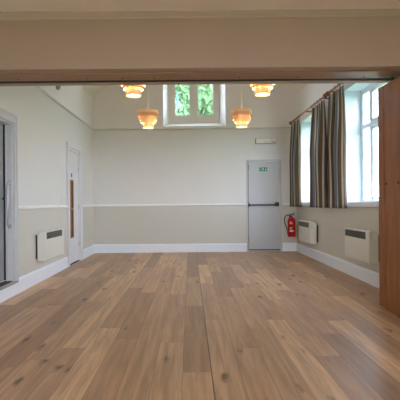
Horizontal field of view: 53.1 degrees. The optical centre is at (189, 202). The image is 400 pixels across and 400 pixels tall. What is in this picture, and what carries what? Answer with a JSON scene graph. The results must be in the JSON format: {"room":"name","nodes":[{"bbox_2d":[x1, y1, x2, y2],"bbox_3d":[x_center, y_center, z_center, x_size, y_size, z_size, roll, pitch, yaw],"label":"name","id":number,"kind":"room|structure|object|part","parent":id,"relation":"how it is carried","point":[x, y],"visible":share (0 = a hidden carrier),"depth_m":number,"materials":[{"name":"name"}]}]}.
{"room":"community hall","nodes":[
{"label":"community hall","id":0,"kind":"room"},
{"bbox_2d":[0,86,93,282],"bbox_3d":[-2.406,-0.643,3.200,0.300,3.645,13.000,-1,0,0],"label":"wall","id":1,"kind":"structure","parent":0,"point":[45,127],"depth_m":6.31,"materials":[{"name":"paint"}]},
{"bbox_2d":[0,124,5,281],"bbox_3d":[-2.362,-0.004,4.572,0.077,1.965,0.984,-1,0,0],"label":"door","id":2,"kind":"structure","parent":1,"relation":"in","point":[2,127],"depth_m":5.02,"materials":[{"name":"grey paint"}]},
{"bbox_2d":[0,283,17,302],"bbox_3d":[-2.229,1.103,4.549,0.022,0.150,1.218,-1,0,0],"label":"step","id":3,"kind":"structure","parent":1,"relation":"attached to","point":[12,290],"depth_m":4.90,"materials":[{"name":"white paint"}]},
{"bbox_2d":[6,180,11,228],"bbox_3d":[-2.280,0.023,5.030,0.044,0.610,0.069,-1,0,0],"label":"handle","id":4,"kind":"object","parent":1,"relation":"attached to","point":[9,226],"visible":1,"depth_m":5.00,"materials":[{"name":"metal"}]},
{"bbox_2d":[0,280,17,290],"bbox_3d":[-2.371,1.014,4.555,0.320,0.030,1.230,-1,0,0],"label":"trim","id":5,"kind":"structure","parent":1,"relation":"attached to","point":[13,282],"depth_m":4.88,"materials":[{"name":"grey plastic"}]},
{"bbox_2d":[0,281,11,286],"bbox_3d":[-2.290,0.993,4.570,0.088,0.010,0.980,-1,0,0],"label":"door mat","id":6,"kind":"object","parent":5,"relation":"on","point":[4,282],"visible":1,"depth_m":4.93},
{"bbox_2d":[0,107,18,281],"bbox_3d":[-2.376,-0.061,4.549,0.330,2.120,1.218,-1,0,0],"label":"trim","id":7,"kind":"structure","parent":1,"relation":"attached to","point":[11,127],"depth_m":5.07,"materials":[{"name":"paint"}]},
{"bbox_2d":[36,228,63,260],"bbox_3d":[-2.164,0.634,6.250,0.161,0.437,0.870,-1,0,0],"label":"heater","id":8,"kind":"object","parent":1,"relation":"attached to","point":[49,243],"visible":1,"depth_m":5.96,"materials":[{"name":"metal"}]},
{"bbox_2d":[47,230,61,238],"bbox_3d":[-2.095,0.485,6.195,0.012,0.096,0.700,-1,0,0],"label":"grille","id":9,"kind":"object","parent":8,"relation":"attached to","point":[51,234],"depth_m":6.18,"materials":[{"name":"grey metal"}]},
{"bbox_2d":[18,245,94,293],"bbox_3d":[-2.230,1.079,3.200,0.022,0.198,12.400,-1,0,0],"label":"baseboard","id":10,"kind":"structure","parent":1,"relation":"attached to","point":[26,281],"depth_m":6.15,"materials":[{"name":"white paint"}]},
{"bbox_2d":[69,151,79,264],"bbox_3d":[-2.290,0.095,7.793,0.159,2.166,0.725,-1,0,0],"label":"door","id":11,"kind":"structure","parent":1,"relation":"in","point":[73,157],"depth_m":7.84,"materials":[{"name":"paint"}]},
{"bbox_2d":[66,141,82,266],"bbox_3d":[-2.291,0.028,7.790,0.158,2.300,0.980,-1,0,0],"label":"trim","id":12,"kind":"structure","parent":1,"relation":"attached to","point":[75,149],"depth_m":8.15,"materials":[{"name":"paint"}]},
{"bbox_2d":[18,203,289,209],"bbox_3d":[0.135,0.047,3.200,4.770,0.048,12.400,-1,0,0],"label":"trim","id":13,"kind":"structure","parent":1,"relation":"attached to","point":[227,204],"depth_m":9.37,"materials":[{"name":"paint"}]},
{"bbox_2d":[35,86,290,130],"bbox_3d":[0.120,-1.739,6.870,4.770,0.042,5.060,-1,0,0],"label":"trim","id":14,"kind":"structure","parent":1,"relation":"attached to","point":[37,87],"depth_m":9.38,"materials":[{"name":"paint"}]},
{"bbox_2d":[93,84,296,243],"bbox_3d":[0.138,-1.993,9.550,5.410,6.300,0.300,-1,0,0],"label":"wall","id":15,"kind":"structure","parent":0,"point":[131,166],"depth_m":9.40,"materials":[{"name":"paint"}]},
{"bbox_2d":[163,84,225,125],"bbox_3d":[0.104,-2.600,9.550,1.473,1.591,0.299,-1,0,0],"label":"window","id":16,"kind":"structure","parent":15,"relation":"in","point":[218,118],"depth_m":9.63,"materials":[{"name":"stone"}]},
{"bbox_2d":[94,243,296,252],"bbox_3d":[0.144,1.058,9.389,4.770,0.198,0.022,-1,0,0],"label":"baseboard","id":17,"kind":"structure","parent":15,"relation":"attached to","point":[209,247],"depth_m":9.38,"materials":[{"name":"white paint"}]},
{"bbox_2d":[248,161,279,249],"bbox_3d":[1.747,0.068,9.390,0.748,2.090,0.131,-1,0,0],"label":"door","id":18,"kind":"structure","parent":15,"relation":"in","point":[263,186],"depth_m":9.41,"materials":[{"name":"paint"}]},
{"bbox_2d":[259,167,266,170],"bbox_3d":[1.728,-0.787,9.410,0.190,0.090,0.004,-1,0,0],"label":"exit sign","id":19,"kind":"object","parent":18,"relation":"attached to","point":[260,168],"visible":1,"depth_m":9.41,"materials":[{"name":"green plastic"}]},
{"bbox_2d":[246,159,281,251],"bbox_3d":[1.748,0.063,9.444,0.825,2.160,0.112,-1,0,0],"label":"trim","id":20,"kind":"structure","parent":15,"relation":"attached to","point":[279,160],"depth_m":9.39,"materials":[{"name":"paint"}]},
{"bbox_2d":[249,250,280,251],"bbox_3d":[1.757,1.128,9.445,0.751,0.030,0.110,-1,0,0],"label":"trim","id":21,"kind":"structure","parent":15,"relation":"attached to","point":[249,250],"depth_m":9.39,"materials":[{"name":"metal"}]},
{"bbox_2d":[255,138,276,143],"bbox_3d":[1.787,-1.448,9.368,0.500,0.130,0.064,-1,0,0],"label":"emergency light","id":22,"kind":"object","parent":15,"relation":"attached to","point":[257,140],"visible":1,"depth_m":9.35,"materials":[{"name":"grey plastic"}]},
{"bbox_2d":[256,138,270,142],"bbox_3d":[1.722,-1.447,9.352,0.340,0.112,0.028,0,0,0],"label":"diffuser","id":23,"kind":"object","parent":22,"relation":"attached to","point":[258,140],"depth_m":9.34,"materials":[{"name":"white plastic"}]},
{"bbox_2d":[284,213,295,236],"bbox_3d":[2.339,0.508,9.275,0.241,0.556,0.196,0,0,-39],"label":"fire extinguisher","id":24,"kind":"object","parent":15,"relation":"attached to","point":[291,231],"visible":1,"depth_m":9.22,"materials":[{"name":"red metal"}]},
{"bbox_2d":[83,84,306,96],"bbox_3d":[0.104,-3.586,6.860,5.470,2.895,5.080,-1,0,0],"label":"ceiling","id":25,"kind":"structure","parent":0,"point":[295,89],"depth_m":9.10,"materials":[{"name":"paint"}]},
{"bbox_2d":[121,85,145,97],"bbox_3d":[-0.774,-2.738,5.420,0.400,2.581,0.400,-1,0,0],"label":"pendant lamp","id":26,"kind":"object","parent":25,"relation":"hanging from","point":[132,91],"visible":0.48,"depth_m":5.35,"materials":[{"name":"orange glass"}]},
{"bbox_2d":[137,85,158,128],"bbox_3d":[-0.796,-2.710,7.550,0.400,2.593,0.400,-1,0,0],"label":"pendant lamp","id":27,"kind":"object","parent":25,"relation":"hanging from","point":[147,117],"visible":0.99,"depth_m":7.42,"materials":[{"name":"orange glass"}]},
{"bbox_2d":[231,84,251,127],"bbox_3d":[0.969,-2.750,7.550,0.400,2.642,0.400,-1,0,0],"label":"pendant lamp","id":28,"kind":"object","parent":25,"relation":"hanging from","point":[241,116],"visible":1,"depth_m":7.43,"materials":[{"name":"orange glass"}]},
{"bbox_2d":[250,84,274,96],"bbox_3d":[0.976,-2.763,5.420,0.400,2.601,0.400,-1,0,0],"label":"pendant lamp","id":29,"kind":"object","parent":25,"relation":"hanging from","point":[261,90],"visible":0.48,"depth_m":5.34,"materials":[{"name":"orange glass"}]},
{"bbox_2d":[0,251,399,399],"bbox_3d":[0.146,1.217,3.200,5.370,0.120,13.000,-1,0,0],"label":"floor","id":30,"kind":"structure","parent":0,"point":[262,325],"depth_m":3.55,"materials":[{"name":"brown wood"}]},
{"bbox_2d":[378,76,399,316],"bbox_3d":[2.211,-0.089,3.991,0.310,2.432,0.742,-1,0,0],"label":"door","id":31,"kind":"structure","parent":30,"relation":"on","point":[388,94],"depth_m":4.14,"materials":[{"name":"orange wood"}]},
{"bbox_2d":[0,17,399,72],"bbox_3d":[0.107,-3.218,4.077,4.770,3.850,0.486,-1,0,0],"label":"wall","id":32,"kind":"structure","parent":0,"point":[360,43],"depth_m":3.83,"materials":[{"name":"paint"}]},
{"bbox_2d":[0,70,399,85],"bbox_3d":[0.124,-1.285,4.130,4.770,0.017,0.380,-1,0,0],"label":"track","id":33,"kind":"object","parent":32,"relation":"attached to","point":[329,76],"visible":1,"depth_m":4.10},
{"bbox_2d":[0,9,399,20],"bbox_3d":[0.119,-1.793,3.812,4.770,0.060,0.044,-1,0,0],"label":"trim","id":34,"kind":"structure","parent":32,"relation":"attached to","point":[306,13],"depth_m":3.81,"materials":[{"name":"paint"}]},
{"bbox_2d":[0,0,399,11],"bbox_3d":[0.138,-1.908,0.270,5.410,0.170,7.140,-1,0,0],"label":"ceiling","id":35,"kind":"structure","parent":0,"point":[5,5],"depth_m":3.69,"materials":[{"name":"paint"}]},
{"bbox_2d":[296,83,378,272],"bbox_3d":[2.684,-0.688,3.200,0.340,3.645,13.000,-1,0,0],"label":"wall","id":36,"kind":"structure","parent":0,"point":[331,222],"depth_m":7.17,"materials":[{"name":"paint"}]},
{"bbox_2d":[301,115,310,205],"bbox_3d":[2.662,-0.880,8.200,0.370,1.870,1.660,-1,0,0],"label":"window","id":37,"kind":"structure","parent":36,"relation":"in","point":[305,124],"depth_m":9.00,"materials":[{"name":"white glass"}]},
{"bbox_2d":[299,220,317,243],"bbox_3d":[2.445,0.594,8.265,0.161,0.437,0.870,-1,0,0],"label":"heater","id":38,"kind":"object","parent":36,"relation":"attached to","point":[308,230],"visible":1,"depth_m":7.98,"materials":[{"name":"metal"}]},
{"bbox_2d":[299,221,308,227],"bbox_3d":[2.373,0.446,8.320,0.012,0.096,0.700,-1,0,0],"label":"grille","id":39,"kind":"object","parent":38,"relation":"attached to","point":[302,224],"depth_m":8.28,"materials":[{"name":"grey metal"}]},
{"bbox_2d":[289,93,327,124],"bbox_3d":[2.409,-1.863,8.150,0.189,0.088,2.458,-1,0,0],"label":"pole","id":40,"kind":"object","parent":36,"relation":"attached to","point":[324,95],"visible":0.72,"depth_m":7.92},
{"bbox_2d":[289,115,301,206],"bbox_3d":[2.370,-0.901,8.949,0.140,1.977,0.663,-1,0,0],"label":"curtain","id":41,"kind":"object","parent":40,"relation":"hanging from","point":[295,160],"visible":0.99,"depth_m":8.74,"materials":[{"name":"fabric"}]},
{"bbox_3d":[2.359,-1.863,8.150,0.032,0.032,2.300,0,0,0],"label":"rod","id":42,"kind":"part","parent":40,"relation":"part of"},
{"bbox_2d":[309,96,327,207],"bbox_3d":[2.370,-0.901,7.368,0.161,1.977,0.726,-1,0,0],"label":"curtain","id":43,"kind":"object","parent":40,"relation":"hanging from","point":[318,165],"visible":0.94,"depth_m":7.29,"materials":[{"name":"fabric"}]},
{"bbox_2d":[325,83,341,95],"bbox_3d":[2.409,-1.863,5.705,0.189,0.088,2.328,-1,0,0],"label":"pole","id":44,"kind":"object","parent":36,"relation":"attached to","point":[339,84],"visible":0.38,"depth_m":6.61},
{"bbox_2d":[327,83,347,207],"bbox_3d":[2.369,-0.901,6.469,0.146,1.977,0.662,-1,0,0],"label":"curtain","id":45,"kind":"object","parent":44,"relation":"hanging from","point":[336,122],"visible":0.98,"depth_m":6.39,"materials":[{"name":"fabric"}]},
{"bbox_2d":[297,243,378,287],"bbox_3d":[2.518,1.037,3.200,0.022,0.198,12.400,-1,0,0],"label":"baseboard","id":46,"kind":"structure","parent":36,"relation":"attached to","point":[371,277],"depth_m":6.52,"materials":[{"name":"white paint"}]},
{"bbox_2d":[345,227,378,263],"bbox_3d":[2.445,0.594,5.685,0.161,0.437,0.870,-1,0,0],"label":"heater","id":47,"kind":"object","parent":36,"relation":"attached to","point":[361,245],"visible":0.98,"depth_m":5.49,"materials":[{"name":"metal"}]},
{"bbox_2d":[345,229,365,238],"bbox_3d":[2.373,0.446,5.740,0.012,0.096,0.700,-1,0,0],"label":"grille","id":48,"kind":"object","parent":47,"relation":"attached to","point":[349,233],"depth_m":5.71,"materials":[{"name":"grey metal"}]},
{"bbox_2d":[344,83,386,206],"bbox_3d":[2.662,-0.880,5.700,0.370,1.870,1.660,-1,0,0],"label":"window","id":49,"kind":"structure","parent":36,"relation":"in","point":[355,96],"depth_m":6.48,"materials":[{"name":"white glass"}]},
{"bbox_3d":[2.640,0.020,5.700,0.310,0.070,1.660,0,0,0],"label":"sill","id":50,"kind":"part","parent":49,"relation":"part of","materials":[{"name":"white paint"}]},
{"bbox_3d":[2.815,-0.892,5.700,0.045,1.680,0.870,0,0,0],"label":"casement frame","id":51,"kind":"part","parent":49,"relation":"part of","materials":[{"name":"white paint"}]},
{"label":"outside","id":52,"kind":"structure","parent":0,"visible":0},
{"bbox_3d":[0.014,1.608,10.000,120.000,0.300,120.000,-1,0,0],"label":"ground","id":53,"kind":"structure","parent":52,"visible":0},
{"bbox_2d":[175,91,182,115],"bbox_3d":[-0.565,-3.755,19.622,4.925,10.443,4.542,-1,0,23],"label":"tree","id":54,"kind":"object","parent":53,"relation":"on","point":[177,102],"visible":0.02,"depth_m":18.76,"materials":[{"name":"green plant"}]},
{"bbox_2d":[175,84,212,115],"bbox_3d":[0.681,-2.272,13.377,4.434,7.458,3.716,0,0,-35],"label":"tree","id":55,"kind":"object","parent":53,"relation":"on","point":[205,104],"visible":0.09,"depth_m":12.80,"materials":[{"name":"green plant"}]}
]}

